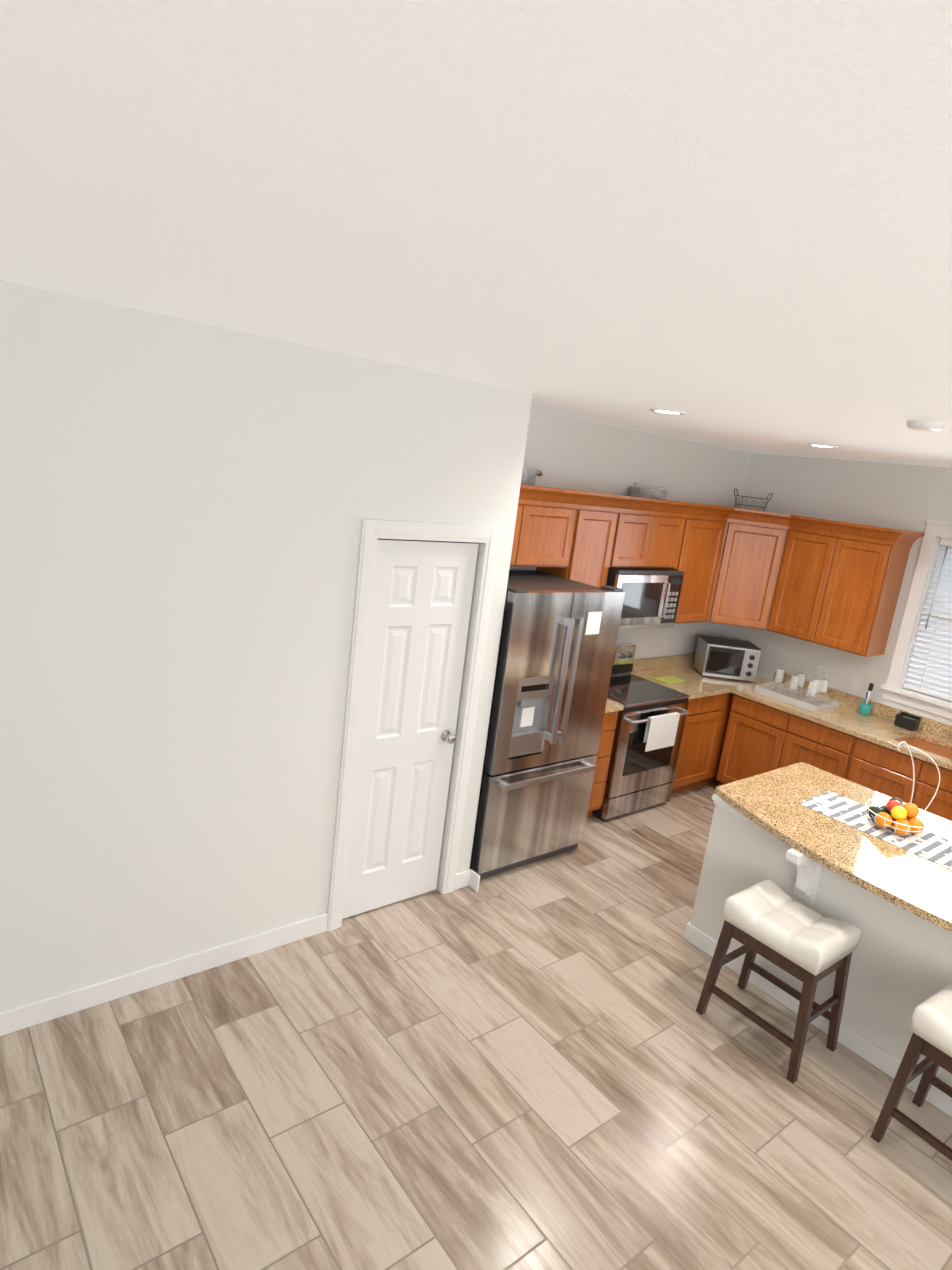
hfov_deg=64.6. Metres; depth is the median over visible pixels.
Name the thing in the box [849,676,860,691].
electrical outlet plate
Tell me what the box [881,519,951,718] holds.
window frame
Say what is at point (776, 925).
stool
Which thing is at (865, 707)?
brush holder
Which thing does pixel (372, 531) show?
door frame
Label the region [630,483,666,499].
tray
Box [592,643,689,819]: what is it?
range
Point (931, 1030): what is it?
stool
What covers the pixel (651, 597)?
microwave
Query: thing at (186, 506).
wall
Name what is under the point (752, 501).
wire basket
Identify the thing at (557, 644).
fridge
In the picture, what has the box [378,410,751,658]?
wall
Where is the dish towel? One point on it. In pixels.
(667, 680)
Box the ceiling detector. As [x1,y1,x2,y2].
[907,420,945,430]
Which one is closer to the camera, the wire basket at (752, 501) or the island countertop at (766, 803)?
the island countertop at (766, 803)
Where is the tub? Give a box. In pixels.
[521,467,542,485]
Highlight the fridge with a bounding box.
[469,570,624,878]
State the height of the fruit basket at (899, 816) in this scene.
0.451 m
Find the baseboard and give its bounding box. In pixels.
[0,869,479,1035]
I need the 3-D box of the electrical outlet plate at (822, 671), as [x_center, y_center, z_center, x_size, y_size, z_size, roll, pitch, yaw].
[2.848,0.322,6.199,0.008,0.115,0.070,-3,16,-39]
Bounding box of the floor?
[0,781,951,1269]
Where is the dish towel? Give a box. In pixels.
[653,676,686,684]
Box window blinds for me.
[903,539,951,700]
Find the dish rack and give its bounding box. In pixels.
[754,669,838,711]
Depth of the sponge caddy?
5.59 m
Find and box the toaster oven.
[693,635,760,681]
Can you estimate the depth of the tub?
4.75 m
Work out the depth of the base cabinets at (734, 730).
5.63 m
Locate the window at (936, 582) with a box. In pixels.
[920,549,951,635]
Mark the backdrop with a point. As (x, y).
(944, 589)
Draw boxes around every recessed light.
[650,408,685,414]
[807,443,837,447]
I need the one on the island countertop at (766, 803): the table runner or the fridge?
the table runner
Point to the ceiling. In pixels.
(724, 222)
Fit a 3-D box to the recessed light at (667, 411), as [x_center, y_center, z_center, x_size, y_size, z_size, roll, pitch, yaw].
[0.993,-1.157,3.901,0.183,0.009,0.183,8,13,5]
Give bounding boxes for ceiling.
[0,0,951,467]
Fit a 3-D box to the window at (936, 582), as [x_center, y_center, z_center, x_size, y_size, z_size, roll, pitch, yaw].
[3.648,-0.042,5.326,0.040,1.148,0.896,-3,16,-39]
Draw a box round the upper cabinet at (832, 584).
[510,484,923,656]
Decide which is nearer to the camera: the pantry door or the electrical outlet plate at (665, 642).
the pantry door
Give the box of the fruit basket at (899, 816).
[865,741,939,836]
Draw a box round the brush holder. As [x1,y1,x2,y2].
[858,683,873,715]
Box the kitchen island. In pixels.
[684,810,951,1117]
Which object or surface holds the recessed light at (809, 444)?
in the ceiling
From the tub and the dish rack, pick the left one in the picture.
the tub
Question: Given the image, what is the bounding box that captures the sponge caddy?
[894,712,920,730]
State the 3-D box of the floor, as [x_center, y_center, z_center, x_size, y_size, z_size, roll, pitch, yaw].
[1.753,2.230,2.410,6.860,0.080,7.590,-3,16,-39]
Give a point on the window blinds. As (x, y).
(930, 670)
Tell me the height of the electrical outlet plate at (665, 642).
0.115 m
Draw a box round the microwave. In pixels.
[606,567,683,629]
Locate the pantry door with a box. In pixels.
[342,539,478,918]
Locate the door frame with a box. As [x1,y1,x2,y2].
[327,519,500,931]
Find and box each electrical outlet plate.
[661,640,668,652]
[816,666,826,681]
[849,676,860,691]
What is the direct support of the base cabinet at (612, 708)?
on the floor
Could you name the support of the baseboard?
attached to the wall at (186, 506)
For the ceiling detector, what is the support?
attached to the ceiling
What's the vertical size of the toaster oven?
0.297 m
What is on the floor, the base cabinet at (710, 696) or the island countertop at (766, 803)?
the base cabinet at (710, 696)
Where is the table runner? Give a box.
[798,791,951,869]
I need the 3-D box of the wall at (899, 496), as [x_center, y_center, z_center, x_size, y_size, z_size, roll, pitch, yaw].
[3.627,0.300,5.329,0.120,2.820,4.320,-3,16,-39]
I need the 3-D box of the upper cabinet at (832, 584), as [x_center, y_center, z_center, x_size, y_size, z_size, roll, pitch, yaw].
[2.184,-0.118,4.299,3.372,0.955,3.877,-3,16,-39]
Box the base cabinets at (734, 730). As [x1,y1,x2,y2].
[675,653,951,820]
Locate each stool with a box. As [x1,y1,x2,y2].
[696,879,861,1083]
[871,983,951,1160]
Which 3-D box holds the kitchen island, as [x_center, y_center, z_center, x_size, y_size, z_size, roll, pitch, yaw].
[2.126,1.529,3.522,1.067,0.876,2.150,-3,16,-39]
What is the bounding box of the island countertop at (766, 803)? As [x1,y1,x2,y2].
[712,762,951,929]
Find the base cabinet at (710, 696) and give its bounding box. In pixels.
[631,655,734,793]
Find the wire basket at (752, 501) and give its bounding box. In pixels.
[734,489,772,510]
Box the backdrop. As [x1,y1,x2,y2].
[933,550,951,639]
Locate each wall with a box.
[0,280,532,1011]
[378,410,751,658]
[716,453,951,724]

